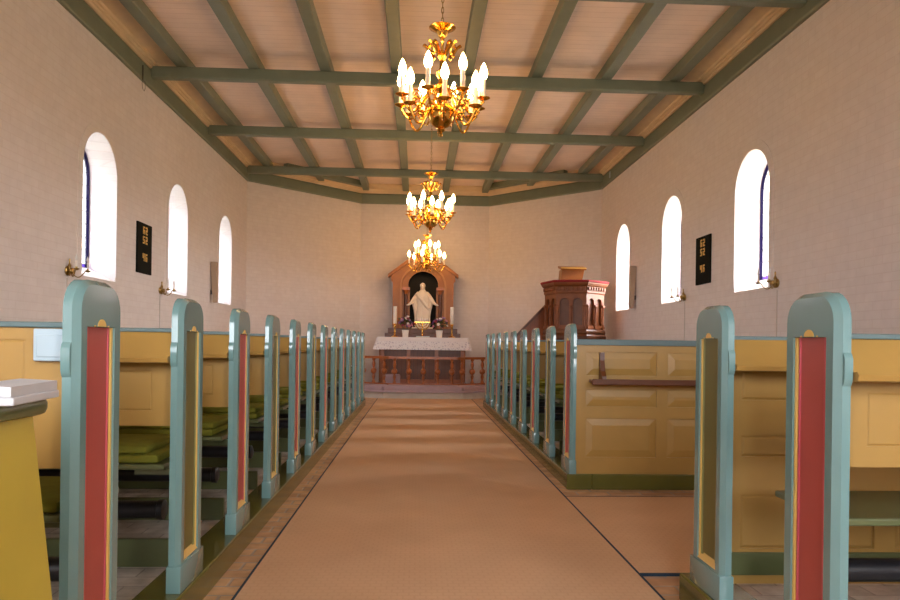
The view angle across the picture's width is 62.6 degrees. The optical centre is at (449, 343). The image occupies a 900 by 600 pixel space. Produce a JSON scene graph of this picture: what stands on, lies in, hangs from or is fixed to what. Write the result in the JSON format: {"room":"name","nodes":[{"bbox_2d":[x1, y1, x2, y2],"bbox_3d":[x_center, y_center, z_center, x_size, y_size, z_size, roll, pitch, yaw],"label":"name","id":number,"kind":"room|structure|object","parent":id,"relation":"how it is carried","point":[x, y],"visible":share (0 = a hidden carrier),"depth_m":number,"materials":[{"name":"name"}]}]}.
{"room":"church","nodes":[
{"label":"church","id":0,"kind":"room"},
{"bbox_2d":[0,0,246,331],"bbox_3d":[-4.010,-1.425,6.135,0.525,5.150,17.810,1,0,-3],"label":"wall","id":1,"kind":"structure","parent":0,"point":[64,95],"depth_m":8.34,"materials":[{"name":"paint"}]},
{"bbox_2d":[65,254,90,288],"bbox_3d":[-3.729,-0.493,7.374,0.180,0.773,0.306,1,0,-3],"label":"wall sconce","id":2,"kind":"object","parent":1,"relation":"attached to","point":[69,271],"visible":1,"depth_m":7.36,"materials":[{"name":"gold metal"}]},
{"bbox_2d":[82,151,89,267],"bbox_3d":[-4.131,-1.552,8.106,0.042,1.410,0.730,1,0,-3],"label":"window","id":3,"kind":"structure","parent":1,"relation":"in","point":[87,196],"depth_m":8.44,"materials":[{"name":"blue glass"}]},
{"bbox_2d":[136,221,151,274],"bbox_3d":[-3.885,-1.201,9.403,0.026,0.635,0.490,1,0,-3],"label":"hymn board","id":4,"kind":"object","parent":1,"relation":"attached to","point":[143,231],"visible":1,"depth_m":9.36,"materials":[{"name":"black paint"}]},
{"bbox_2d":[159,279,175,327],"bbox_3d":[-3.846,-0.489,10.031,0.180,0.763,0.306,1,0,-3],"label":"wall sconce","id":5,"kind":"object","parent":1,"relation":"attached to","point":[161,289],"visible":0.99,"depth_m":10.02,"materials":[{"name":"gold metal"}]},
{"bbox_2d":[210,262,217,302],"bbox_3d":[-3.983,-1.030,12.497,0.106,0.680,0.110,1,0,-3],"label":"speaker","id":6,"kind":"object","parent":1,"relation":"attached to","point":[214,265],"visible":1,"depth_m":12.45},
{"bbox_2d":[216,263,217,300],"bbox_3d":[-3.934,-1.029,12.499,0.006,0.640,0.090,1,0,-3],"label":"grille","id":7,"kind":"object","parent":6,"relation":"attached to","point":[216,263],"depth_m":12.48,"materials":[{"name":"beige fabric"}]},
{"bbox_2d":[247,165,602,181],"bbox_3d":[-0.469,-3.434,15.012,7.220,0.155,0.120,1,0,-3],"label":"beam","id":8,"kind":"structure","parent":1,"relation":"attached to","point":[273,170],"depth_m":14.96,"materials":[{"name":"grey paint"}]},
{"bbox_2d":[208,125,644,146],"bbox_3d":[-0.349,-3.433,12.264,7.220,0.155,0.120,1,0,-3],"label":"beam","id":9,"kind":"structure","parent":1,"relation":"attached to","point":[213,130],"depth_m":12.21,"materials":[{"name":"grey paint"}]},
{"bbox_2d":[151,66,703,95],"bbox_3d":[-0.236,-3.431,9.687,7.220,0.155,0.120,1,0,-3],"label":"beam","id":10,"kind":"structure","parent":1,"relation":"attached to","point":[171,73],"depth_m":9.63,"materials":[{"name":"grey paint"}]},
{"bbox_2d":[56,0,829,205],"bbox_3d":[-0.146,-3.350,7.604,7.380,0.235,19.610,1,0,-3],"label":"trim","id":11,"kind":"structure","parent":1,"relation":"attached to","point":[80,10],"depth_m":10.82,"materials":[{"name":"grey paint"}]},
{"bbox_2d":[45,421,328,599],"bbox_3d":[-2.617,1.039,7.318,2.440,0.100,11.050,1,0,-3],"label":"floor","id":12,"kind":"structure","parent":0,"point":[131,581],"depth_m":3.94,"materials":[{"name":"wood"}]},
{"bbox_2d":[0,279,119,599],"bbox_3d":[-2.304,0.399,2.207,2.592,1.190,0.570,1,0,-3],"label":"pew","id":13,"kind":"object","parent":12,"relation":"on","point":[77,434],"visible":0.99,"depth_m":2.06,"materials":[{"name":"teal paint"}]},
{"bbox_2d":[33,328,61,360],"bbox_3d":[-1.103,0.005,2.049,0.094,0.090,0.026,1,0,-3],"label":"switch box","id":14,"kind":"object","parent":13,"relation":"attached to","point":[47,343],"visible":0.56,"depth_m":2.04,"materials":[{"name":"white plastic"}]},
{"bbox_2d":[39,476,59,512],"bbox_3d":[-1.677,0.465,2.304,1.085,0.036,0.410,1,0,-3],"label":"seat pad","id":15,"kind":"object","parent":13,"relation":"on","point":[49,485],"visible":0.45,"depth_m":2.23,"materials":[{"name":"green fabric"}]},
{"bbox_2d":[46,298,202,593],"bbox_3d":[-2.342,0.398,3.075,2.592,1.190,0.592,1,0,-3],"label":"pew","id":16,"kind":"object","parent":12,"relation":"on","point":[161,369],"visible":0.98,"depth_m":2.94,"materials":[{"name":"teal paint"}]},
{"bbox_2d":[118,444,169,462],"bbox_3d":[-1.726,0.464,3.183,1.065,0.036,0.410,1,0,-3],"label":"seat pad","id":17,"kind":"object","parent":16,"relation":"on","point":[157,455],"visible":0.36,"depth_m":3.00,"materials":[{"name":"green fabric"}]},
{"bbox_2d":[119,434,169,453],"bbox_3d":[-1.725,0.428,3.183,0.965,0.036,0.390,1,0,-3],"label":"seat pad","id":18,"kind":"object","parent":17,"relation":"on","point":[128,443],"visible":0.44,"depth_m":3.13,"materials":[{"name":"green fabric"}]},
{"bbox_2d":[39,308,249,534],"bbox_3d":[-2.381,0.397,3.954,2.592,1.190,0.592,1,0,-3],"label":"pew","id":19,"kind":"object","parent":12,"relation":"on","point":[226,355],"visible":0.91,"depth_m":3.82,"materials":[{"name":"teal paint"}]},
{"bbox_2d":[119,422,227,435],"bbox_3d":[-1.774,0.464,4.062,1.045,0.036,0.410,1,0,-3],"label":"seat pad","id":20,"kind":"object","parent":19,"relation":"on","point":[205,432],"visible":0.26,"depth_m":3.87,"materials":[{"name":"green fabric"}]},
{"bbox_2d":[119,415,227,428],"bbox_3d":[-1.749,0.428,4.063,0.995,0.036,0.390,1,0,-3],"label":"seat pad","id":21,"kind":"object","parent":20,"relation":"on","point":[208,421],"visible":0.24,"depth_m":3.93,"materials":[{"name":"green fabric"}]},
{"bbox_2d":[118,315,279,497],"bbox_3d":[-2.419,0.397,4.833,2.592,1.190,0.592,1,0,-3],"label":"pew","id":22,"kind":"object","parent":12,"relation":"on","point":[264,348],"visible":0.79,"depth_m":4.70,"materials":[{"name":"teal paint"}]},
{"bbox_2d":[202,409,263,418],"bbox_3d":[-1.793,0.464,4.942,1.085,0.036,0.410,1,0,-3],"label":"seat pad","id":23,"kind":"object","parent":22,"relation":"on","point":[260,413],"visible":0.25,"depth_m":4.76,"materials":[{"name":"green fabric"}]},
{"bbox_2d":[202,403,263,412],"bbox_3d":[-1.772,0.428,4.943,1.025,0.036,0.390,1,0,-3],"label":"seat pad","id":24,"kind":"object","parent":23,"relation":"on","point":[253,407],"visible":0.24,"depth_m":4.77,"materials":[{"name":"green fabric"}]},
{"bbox_2d":[202,319,300,473],"bbox_3d":[-2.458,0.396,5.712,2.592,1.190,0.592,1,0,-3],"label":"pew","id":25,"kind":"object","parent":12,"relation":"on","point":[290,345],"visible":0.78,"depth_m":5.58,"materials":[{"name":"teal paint"}]},
{"bbox_2d":[249,399,287,405],"bbox_3d":[-1.841,0.463,5.820,1.065,0.036,0.410,1,0,-3],"label":"seat pad","id":26,"kind":"object","parent":25,"relation":"on","point":[281,401],"visible":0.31,"depth_m":5.79,"materials":[{"name":"green fabric"}]},
{"bbox_2d":[249,394,281,401],"bbox_3d":[-1.841,0.427,5.820,0.965,0.036,0.390,1,0,-3],"label":"seat pad","id":27,"kind":"object","parent":26,"relation":"on","point":[252,398],"visible":0.2,"depth_m":5.65,"materials":[{"name":"green fabric"}]},
{"bbox_2d":[202,322,316,455],"bbox_3d":[-2.496,0.396,6.591,2.592,1.190,0.592,1,0,-3],"label":"pew","id":28,"kind":"object","parent":12,"relation":"on","point":[308,343],"visible":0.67,"depth_m":6.46,"materials":[{"name":"teal paint"}]},
{"bbox_2d":[281,392,302,397],"bbox_3d":[-1.889,0.462,6.699,1.045,0.036,0.410,1,0,-3],"label":"seat pad","id":29,"kind":"object","parent":28,"relation":"on","point":[301,393],"visible":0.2,"depth_m":6.52,"materials":[{"name":"green fabric"}]},
{"bbox_2d":[279,387,302,393],"bbox_3d":[-1.864,0.426,6.700,0.995,0.036,0.390,1,0,-3],"label":"seat pad","id":30,"kind":"object","parent":29,"relation":"on","point":[282,390],"visible":0.2,"depth_m":6.53,"materials":[{"name":"green fabric"}]},
{"bbox_2d":[249,325,327,441],"bbox_3d":[-2.534,0.395,7.471,2.592,1.190,0.592,1,0,-3],"label":"pew","id":31,"kind":"object","parent":12,"relation":"on","point":[321,342],"visible":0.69,"depth_m":7.34,"materials":[{"name":"teal paint"}]},
{"bbox_2d":[279,327,337,430],"bbox_3d":[-2.573,0.395,8.350,2.592,1.190,0.592,1,0,-3],"label":"pew","id":32,"kind":"object","parent":12,"relation":"on","point":[333,341],"visible":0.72,"depth_m":8.21,"materials":[{"name":"teal paint"}]},
{"bbox_2d":[302,328,344,422],"bbox_3d":[-2.611,0.394,9.229,2.592,1.190,0.592,1,0,-3],"label":"pew","id":33,"kind":"object","parent":12,"relation":"on","point":[341,340],"visible":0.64,"depth_m":9.05,"materials":[{"name":"teal paint"}]},
{"bbox_2d":[316,330,350,414],"bbox_3d":[-2.650,0.394,10.108,2.592,1.190,0.592,1,0,-3],"label":"pew","id":34,"kind":"object","parent":12,"relation":"on","point":[348,335],"visible":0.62,"depth_m":9.92,"materials":[{"name":"teal paint"}]},
{"bbox_2d":[318,331,356,409],"bbox_3d":[-2.688,0.393,10.987,2.592,1.190,0.592,1,0,-3],"label":"pew","id":35,"kind":"object","parent":12,"relation":"on","point":[354,333],"visible":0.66,"depth_m":10.79,"materials":[{"name":"teal paint"}]},
{"bbox_2d":[328,332,360,403],"bbox_3d":[-2.727,0.393,11.867,2.592,1.190,0.592,1,0,-3],"label":"pew","id":36,"kind":"object","parent":12,"relation":"on","point":[358,353],"visible":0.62,"depth_m":11.67,"materials":[{"name":"teal paint"}]},
{"bbox_2d":[337,332,364,399],"bbox_3d":[-2.765,0.392,12.746,2.592,1.190,0.592,1,0,-3],"label":"pew","id":37,"kind":"object","parent":12,"relation":"on","point":[362,394],"visible":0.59,"depth_m":12.55,"materials":[{"name":"teal paint"}]},
{"bbox_2d":[246,181,360,382],"bbox_3d":[-3.278,-1.390,16.277,0.400,5.100,3.076,1,0,42],"label":"wall","id":38,"kind":"structure","parent":0,"point":[303,250],"depth_m":16.05,"materials":[{"name":"paint"}]},
{"bbox_2d":[84,0,789,195],"bbox_3d":[-0.143,-3.563,7.594,7.340,0.189,19.590,1,0,-3],"label":"trim","id":39,"kind":"structure","parent":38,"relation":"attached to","point":[113,13],"depth_m":10.48,"materials":[{"name":"beige paint"}]},
{"bbox_2d":[360,204,488,382],"bbox_3d":[-0.609,-1.353,17.549,3.240,5.100,0.400,1,0,-3],"label":"wall","id":40,"kind":"structure","parent":0,"point":[388,234],"depth_m":17.35,"materials":[{"name":"paint"}]},
{"bbox_2d":[143,0,729,185],"bbox_3d":[-0.140,-3.792,7.604,8.280,0.310,20.410,1,0,-3],"label":"ceiling","id":41,"kind":"structure","parent":0,"point":[513,32],"depth_m":9.46,"materials":[{"name":"wood"}]},
{"bbox_2d":[119,0,272,165],"bbox_3d":[-3.308,-3.618,6.433,0.144,0.145,17.547,1,0,-3],"label":"beam","id":42,"kind":"structure","parent":41,"relation":"attached to","point":[138,9],"depth_m":9.32,"materials":[{"name":"grey paint"}]},
{"bbox_2d":[207,0,323,180],"bbox_3d":[-2.411,-3.606,6.938,0.144,0.145,18.478,1,0,-3],"label":"beam","id":43,"kind":"structure","parent":41,"relation":"attached to","point":[222,9],"depth_m":9.32,"materials":[{"name":"grey paint"}]},
{"bbox_2d":[284,163,361,186],"bbox_3d":[-2.656,-3.614,15.972,0.140,0.125,2.164,1,0,41],"label":"beam","id":44,"kind":"structure","parent":41,"relation":"attached to","point":[342,179],"depth_m":16.23,"materials":[{"name":"grey paint"}]},
{"bbox_2d":[295,0,368,189],"bbox_3d":[-1.514,-3.594,7.419,0.144,0.145,19.360,1,0,-3],"label":"beam","id":45,"kind":"structure","parent":41,"relation":"attached to","point":[307,10],"depth_m":9.38,"materials":[{"name":"grey paint"}]},
{"bbox_2d":[384,0,408,190],"bbox_3d":[-0.597,-3.581,7.459,0.144,0.145,19.360,1,0,-3],"label":"beam","id":46,"kind":"structure","parent":41,"relation":"attached to","point":[392,10],"depth_m":9.06,"materials":[{"name":"grey paint"}]},
{"bbox_2d":[407,180,446,272],"bbox_3d":[-0.480,-2.596,15.692,0.853,2.143,0.847,1,0,-3],"label":"chandelier","id":47,"kind":"object","parent":41,"relation":"hanging from","point":[426,263],"visible":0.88,"depth_m":15.65,"materials":[{"name":"gold metal"}]},
{"bbox_2d":[405,99,455,232],"bbox_3d":[-0.281,-2.669,11.097,0.766,2.017,0.766,1,0,-3],"label":"chandelier","id":48,"kind":"object","parent":41,"relation":"hanging from","point":[432,219],"visible":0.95,"depth_m":11.01,"materials":[{"name":"gold metal"}]},
{"bbox_2d":[394,0,489,136],"bbox_3d":[-0.060,-2.664,6.002,0.766,1.975,0.766,1,0,-3],"label":"chandelier","id":49,"kind":"object","parent":41,"relation":"hanging from","point":[441,115],"visible":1,"depth_m":5.91,"materials":[{"name":"gold metal"}]},
{"bbox_2d":[400,75,404,91],"bbox_3d":[-0.376,-2.032,5.835,0.037,0.153,0.037,1,0,-28],"label":"candle","id":50,"kind":"object","parent":49,"relation":"on","point":[402,78],"depth_m":5.82,"materials":[{"name":"white wax"}]},
{"bbox_2d":[408,84,412,100],"bbox_3d":[-0.314,-1.961,5.828,0.037,0.153,0.037,1,0,-35],"label":"candle","id":51,"kind":"object","parent":49,"relation":"on","point":[410,86],"depth_m":5.81,"materials":[{"name":"white wax"}]},
{"bbox_2d":[426,67,430,84],"bbox_3d":[-0.168,-2.029,5.666,0.037,0.153,0.037,1,0,17],"label":"candle","id":52,"kind":"object","parent":49,"relation":"on","point":[428,69],"depth_m":5.65,"materials":[{"name":"white wax"}]},
{"bbox_2d":[442,78,446,95],"bbox_3d":[-0.041,-1.957,5.703,0.037,0.153,0.037,1,0,-5],"label":"candle","id":53,"kind":"object","parent":49,"relation":"on","point":[444,81],"depth_m":5.69,"materials":[{"name":"white wax"}]},
{"bbox_2d":[460,69,464,85],"bbox_3d":[0.098,-2.025,5.694,0.037,0.153,0.037,1,0,-28],"label":"candle","id":54,"kind":"object","parent":49,"relation":"on","point":[462,72],"depth_m":5.68,"materials":[{"name":"white wax"}]},
{"bbox_2d":[473,87,477,102],"bbox_3d":[0.203,-1.954,5.877,0.037,0.153,0.037,1,0,25],"label":"candle","id":55,"kind":"object","parent":49,"relation":"on","point":[475,89],"depth_m":5.86,"materials":[{"name":"white wax"}]},
{"bbox_2d":[481,79,485,95],"bbox_3d":[0.267,-2.023,5.902,0.037,0.153,0.037,1,0,17],"label":"candle","id":56,"kind":"object","parent":49,"relation":"on","point":[483,82],"depth_m":5.89,"materials":[{"name":"white wax"}]},
{"bbox_2d":[442,0,487,191],"bbox_3d":[0.321,-3.568,7.499,0.144,0.145,19.360,1,0,-3],"label":"beam","id":57,"kind":"structure","parent":41,"relation":"attached to","point":[478,7],"depth_m":8.81,"materials":[{"name":"grey paint"}]},
{"bbox_2d":[490,170,567,189],"bbox_3d":[1.629,-3.555,16.160,2.164,0.125,0.140,1,0,44],"label":"beam","id":58,"kind":"structure","parent":41,"relation":"attached to","point":[507,183],"depth_m":16.39,"materials":[{"name":"grey paint"}]},
{"bbox_2d":[482,0,577,192],"bbox_3d":[1.238,-3.556,7.539,0.144,0.145,19.360,1,0,-3],"label":"beam","id":59,"kind":"structure","parent":41,"relation":"attached to","point":[564,10],"depth_m":9.31,"materials":[{"name":"grey paint"}]},
{"bbox_2d":[527,3,666,185],"bbox_3d":[2.174,-3.543,7.139,0.144,0.145,18.478,1,0,-3],"label":"beam","id":60,"kind":"structure","parent":41,"relation":"attached to","point":[649,12],"depth_m":9.28,"materials":[{"name":"grey paint"}]},
{"bbox_2d":[578,6,753,173],"bbox_3d":[3.111,-3.530,6.714,0.144,0.145,17.547,1,0,-3],"label":"beam","id":61,"kind":"structure","parent":41,"relation":"attached to","point":[733,15],"depth_m":9.35,"materials":[{"name":"grey paint"}]},
{"bbox_2d":[576,0,806,7],"bbox_3d":[-0.123,-3.429,7.099,7.220,0.155,0.120,1,0,-3],"label":"beam","id":62,"kind":"structure","parent":41,"relation":"attached to","point":[753,3],"depth_m":7.20,"materials":[{"name":"grey paint"}]},
{"bbox_2d":[203,397,693,599],"bbox_3d":[-0.210,1.202,7.629,8.080,0.200,20.460,1,0,-3],"label":"floor","id":63,"kind":"structure","parent":0,"point":[234,577],"depth_m":4.88,"materials":[{"name":"wood"}]},
{"bbox_2d":[0,399,51,599],"bbox_3d":[-1.133,0.603,1.341,0.710,0.974,0.538,1,0,-3],"label":"base cabinet","id":64,"kind":"object","parent":63,"relation":"on","point":[24,565],"visible":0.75,"depth_m":1.49,"materials":[{"name":"yellow paint"}]},
{"bbox_2d":[0,378,58,405],"bbox_3d":[-0.994,0.096,1.478,0.320,0.040,0.240,1,0,-9],"label":"book","id":65,"kind":"object","parent":64,"relation":"on","point":[13,392],"visible":1,"depth_m":1.47,"materials":[{"name":"white paper"}]},
{"bbox_2d":[132,399,365,599],"bbox_3d":[-1.304,1.027,7.025,0.177,0.120,11.750,1,0,-3],"label":"platform","id":66,"kind":"structure","parent":63,"relation":"on","point":[220,550],"depth_m":3.85,"materials":[{"name":"green paint"}]},
{"bbox_2d":[344,383,501,398],"bbox_3d":[-0.576,0.966,15.501,3.741,0.262,1.961,1,0,-3],"label":"step","id":67,"kind":"structure","parent":63,"relation":"on","point":[370,390],"depth_m":14.60,"materials":[{"name":"paint"}]},
{"bbox_2d":[351,383,386,391],"bbox_3d":[-1.702,0.888,14.954,1.170,0.136,0.383,1,0,31],"label":"cushion","id":68,"kind":"object","parent":67,"relation":"on","point":[368,387],"depth_m":14.66,"materials":[{"name":"fabric"}]},
{"bbox_2d":[356,356,489,385],"bbox_3d":[-0.579,0.562,15.693,3.139,0.580,1.611,1,0,-3],"label":"altar rail","id":69,"kind":"object","parent":67,"relation":"on","point":[394,371],"visible":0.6,"depth_m":14.95,"materials":[{"name":"brown wood"}]},
{"bbox_2d":[382,384,463,392],"bbox_3d":[-0.536,0.904,14.733,1.681,0.136,0.383,1,0,-3],"label":"cushion","id":70,"kind":"object","parent":67,"relation":"on","point":[390,388],"depth_m":14.58,"materials":[{"name":"fabric"}]},
{"bbox_2d":[459,384,500,392],"bbox_3d":[0.606,0.919,15.056,1.173,0.136,0.383,1,0,-36],"label":"cushion","id":71,"kind":"object","parent":67,"relation":"on","point":[462,388],"depth_m":14.78,"materials":[{"name":"fabric"}]},
{"bbox_2d":[231,398,664,599],"bbox_3d":[-0.215,1.095,8.124,1.851,0.014,12.750,1,0,-3],"label":"carpet runner","id":72,"kind":"object","parent":63,"relation":"on","point":[425,499],"visible":1,"depth_m":4.34,"materials":[{"name":"carpet"}]},
{"bbox_2d":[509,305,544,385],"bbox_3d":[1.572,0.080,15.073,0.980,2.092,0.520,1,0,-3],"label":"stair","id":73,"kind":"structure","parent":63,"relation":"on","point":[537,321],"depth_m":14.85,"materials":[{"name":"brown wood"}]},
{"bbox_2d":[483,400,591,489],"bbox_3d":[0.830,1.056,9.274,0.193,0.120,7.263,1,0,-3],"label":"trim","id":74,"kind":"structure","parent":63,"relation":"on","point":[552,464],"depth_m":6.75,"materials":[{"name":"green paint"}]},
{"bbox_2d":[540,266,608,339],"bbox_3d":[2.354,-0.163,14.086,1.237,2.600,1.278,1,0,-3],"label":"pulpit","id":75,"kind":"object","parent":63,"relation":"on","point":[571,298],"visible":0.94,"depth_m":13.69,"materials":[{"name":"brown wood"}]},
{"bbox_2d":[540,279,608,284],"bbox_3d":[2.368,-1.143,14.086,1.237,0.050,1.278,1,0,-3],"label":"cushion","id":76,"kind":"object","parent":75,"relation":"on","point":[560,281],"depth_m":13.60,"materials":[{"name":"fabric"}]},
{"bbox_2d":[566,496,693,575],"bbox_3d":[2.132,1.128,4.501,2.516,0.012,1.802,1,0,-3],"label":"carpet runner","id":77,"kind":"object","parent":63,"relation":"on","point":[655,534],"visible":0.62,"depth_m":4.47,"materials":[{"name":"carpet"}]},
{"bbox_2d":[592,474,693,489],"bbox_3d":[2.300,1.077,5.728,2.434,0.120,0.048,1,0,-3],"label":"trim","id":78,"kind":"structure","parent":63,"relation":"on","point":[599,481],"depth_m":5.67,"materials":[{"name":"green paint"}]},
{"bbox_2d":[679,573,756,599],"bbox_3d":[1.137,1.061,2.243,0.193,0.120,1.980,1,0,-3],"label":"trim","id":79,"kind":"structure","parent":63,"relation":"on","point":[688,590],"depth_m":3.05,"materials":[{"name":"green paint"}]},
{"bbox_2d":[690,305,899,599],"bbox_3d":[2.334,0.442,3.034,2.611,1.150,0.322,1,0,-3],"label":"pew","id":80,"kind":"object","parent":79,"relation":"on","point":[740,399],"visible":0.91,"depth_m":2.95,"materials":[{"name":"teal paint"}]},
{"bbox_2d":[509,411,558,448],"bbox_3d":[2.139,1.104,9.348,2.440,0.100,7.210,1,0,-3],"label":"floor","id":81,"kind":"structure","parent":0,"point":[528,425],"depth_m":8.29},
{"bbox_2d":[484,334,509,401],"bbox_3d":[1.906,0.456,12.819,2.611,1.190,0.592,1,0,-3],"label":"pew","id":82,"kind":"object","parent":81,"relation":"on","point":[487,350],"visible":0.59,"depth_m":12.52,"materials":[{"name":"teal paint"}]},
{"bbox_2d":[489,333,528,405],"bbox_3d":[1.944,0.457,11.962,2.611,1.190,0.592,1,0,-3],"label":"pew","id":83,"kind":"object","parent":81,"relation":"on","point":[492,342],"visible":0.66,"depth_m":11.66,"materials":[{"name":"teal paint"}]},
{"bbox_2d":[495,333,540,410],"bbox_3d":[1.981,0.457,11.105,2.611,1.190,0.592,1,0,-3],"label":"pew","id":84,"kind":"object","parent":81,"relation":"on","point":[499,344],"visible":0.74,"depth_m":10.82,"materials":[{"name":"teal paint"}]},
{"bbox_2d":[501,332,544,416],"bbox_3d":[2.019,0.458,10.248,2.611,1.190,0.592,1,0,-3],"label":"pew","id":85,"kind":"object","parent":81,"relation":"on","point":[506,344],"visible":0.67,"depth_m":9.99,"materials":[{"name":"teal paint"}]},
{"bbox_2d":[509,331,558,423],"bbox_3d":[2.056,0.458,9.392,2.611,1.190,0.592,1,0,-3],"label":"pew","id":86,"kind":"object","parent":81,"relation":"on","point":[514,344],"visible":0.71,"depth_m":9.15,"materials":[{"name":"teal paint"}]},
{"bbox_2d":[518,330,562,432],"bbox_3d":[2.094,0.459,8.535,2.611,1.190,0.592,1,0,-3],"label":"pew","id":87,"kind":"object","parent":81,"relation":"on","point":[525,345],"visible":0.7,"depth_m":8.30,"materials":[{"name":"teal paint"}]},
{"bbox_2d":[529,328,562,443],"bbox_3d":[2.131,0.459,7.678,2.611,1.190,0.592,1,0,-3],"label":"pew","id":88,"kind":"object","parent":81,"relation":"on","point":[538,347],"visible":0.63,"depth_m":7.44,"materials":[{"name":"teal paint"}]},
{"bbox_2d":[543,326,563,456],"bbox_3d":[2.168,0.460,6.821,2.611,1.190,0.592,1,0,-3],"label":"pew","id":89,"kind":"object","parent":81,"relation":"on","point":[554,359],"visible":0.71,"depth_m":6.58,"materials":[{"name":"teal paint"}]},
{"bbox_2d":[561,324,695,473],"bbox_3d":[2.208,0.460,5.915,2.611,1.190,0.690,1,0,-3],"label":"pew","id":90,"kind":"object","parent":81,"relation":"on","point":[629,405],"visible":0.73,"depth_m":5.68,"materials":[{"name":"teal paint"}]},
{"bbox_2d":[488,190,601,385],"bbox_3d":[2.161,-1.315,16.515,3.076,5.100,0.400,1,0,43],"label":"wall","id":91,"kind":"structure","parent":0,"point":[529,240],"depth_m":16.53,"materials":[{"name":"paint"}]},
{"bbox_2d":[601,0,899,340],"bbox_3d":[3.777,-1.318,6.475,0.525,5.150,17.810,1,0,-3],"label":"wall","id":92,"kind":"structure","parent":0,"point":[821,107],"depth_m":7.76,"materials":[{"name":"paint"}]},
{"bbox_2d":[629,266,636,307],"bbox_3d":[3.181,-0.977,12.891,0.105,0.730,0.110,1,0,-3],"label":"speaker","id":93,"kind":"object","parent":92,"relation":"attached to","point":[632,269],"visible":1,"depth_m":12.84},
{"bbox_2d":[629,267,630,306],"bbox_3d":[3.131,-0.977,12.889,0.006,0.690,0.090,1,0,-3],"label":"grille","id":94,"kind":"object","parent":93,"relation":"attached to","point":[629,267],"depth_m":12.87,"materials":[{"name":"beige fabric"}]},
{"bbox_2d":[670,286,685,340],"bbox_3d":[3.241,-0.410,10.491,0.180,0.798,0.306,1,0,-3],"label":"wall sconce","id":95,"kind":"object","parent":92,"relation":"attached to","point":[683,296],"visible":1,"depth_m":10.49,"materials":[{"name":"gold metal"}]},
{"bbox_2d":[695,233,711,284],"bbox_3d":[3.357,-1.102,9.810,0.026,0.635,0.490,1,0,-3],"label":"hymn board","id":96,"kind":"object","parent":92,"relation":"attached to","point":[704,243],"visible":1,"depth_m":9.77,"materials":[{"name":"black paint"}]},
{"bbox_2d":[759,164,768,279],"bbox_3d":[3.728,-1.444,8.450,0.042,1.410,0.730,1,0,-3],"label":"window","id":97,"kind":"structure","parent":92,"relation":"in","point":[761,277],"depth_m":8.79,"materials":[{"name":"blue glass"}]},
{"bbox_2d":[756,267,779,336],"bbox_3d":[3.359,-0.401,7.794,0.180,0.783,0.306,1,0,-3],"label":"wall sconce","id":98,"kind":"object","parent":92,"relation":"attached to","point":[775,283],"visible":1,"depth_m":7.79,"materials":[{"name":"gold metal"}]},
{"bbox_2d":[737,584,899,599],"bbox_3d":[2.438,1.109,2.495,2.440,0.100,1.570,1,0,-3],"label":"floor","id":99,"kind":"structure","parent":0,"point":[759,591],"depth_m":3.12,"materials":[{"name":"wood"}]},
{"bbox_2d":[775,292,899,599],"bbox_3d":[2.362,0.462,2.392,2.611,1.190,0.592,1,0,-3],"label":"pew","id":100,"kind":"object","parent":99,"relation":"on","point":[843,387],"visible":1,"depth_m":2.16,"materials":[{"name":"teal paint"}]},
{"bbox_3d":[-0.596,1.022,16.160,3.250,0.150,2.380,1,0,-3],"label":"floor","id":101,"kind":"structure","parent":0,"visible":0},
{"bbox_2d":[385,374,399,382],"bbox_3d":[-1.200,0.789,15.283,0.340,0.300,0.240,1,0,-3],"label":"hassock","id":102,"kind":"object","parent":101,"relation":"on","point":[389,377],"visible":0.33,"depth_m":15.16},
{"bbox_2d":[379,248,464,381],"bbox_3d":[-0.628,-0.616,17.064,1.960,3.125,0.550,1,0,-3],"label":"altarpiece","id":103,"kind":"object","parent":101,"relation":"on","point":[406,282],"visible":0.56,"depth_m":16.90,"materials":[{"name":"orange wood"}]},
{"bbox_2d":[407,283,438,328],"bbox_3d":[-0.632,-0.861,17.001,0.738,1.055,0.314,1,0,-3],"label":"statue","id":104,"kind":"object","parent":103,"relation":"on","point":[422,302],"visible":0.93,"depth_m":16.93,"materials":[{"name":"white stone"}]},
{"bbox_2d":[379,349,464,383],"bbox_3d":[-0.609,0.414,16.309,1.960,1.065,0.920,1,0,-3],"label":"altar","id":105,"kind":"object","parent":101,"relation":"on","point":[401,364],"visible":0.48,"depth_m":15.94,"materials":[{"name":"brown wood"}]},
{"bbox_2d":[373,337,471,350],"bbox_3d":[-0.602,0.009,16.261,2.133,0.268,1.028,1,0,-3],"label":"altar cloth","id":106,"kind":"object","parent":105,"relation":"on","point":[393,343],"visible":1,"depth_m":15.80,"materials":[{"name":"white fabric"}]},
{"bbox_2d":[391,306,397,336],"bbox_3d":[-1.204,-0.479,16.163,0.156,0.690,0.154,1,0,-3],"label":"candle","id":107,"kind":"object","parent":106,"relation":"on","point":[394,307],"visible":0.96,"depth_m":16.13,"materials":[{"name":"white wax"}]},
{"bbox_2d":[397,316,414,336],"bbox_3d":[-0.957,-0.366,16.092,0.408,0.470,0.394,1,0,-3],"label":"flower vase","id":108,"kind":"object","parent":106,"relation":"on","point":[401,322],"visible":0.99,"depth_m":16.03,"materials":[{"name":"white ceramic"}]},
{"bbox_2d":[415,317,429,335],"bbox_3d":[-0.603,-0.343,16.189,0.344,0.435,0.170,1,0,-3],"label":"candelabrum","id":109,"kind":"object","parent":106,"relation":"on","point":[417,322],"visible":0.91,"depth_m":16.18,"materials":[{"name":"gold metal"}]},
{"bbox_2d":[431,317,448,337],"bbox_3d":[-0.220,-0.352,16.114,0.405,0.463,0.355,1,0,-3],"label":"flower vase","id":110,"kind":"object","parent":106,"relation":"on","point":[438,320],"visible":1,"depth_m":16.07,"materials":[{"name":"white ceramic"}]},
{"bbox_2d":[448,307,454,337],"bbox_3d":[0.044,-0.462,16.217,0.156,0.690,0.154,1,0,-3],"label":"candle","id":111,"kind":"object","parent":106,"relation":"on","point":[451,308],"visible":1,"depth_m":16.19,"materials":[{"name":"white wax"}]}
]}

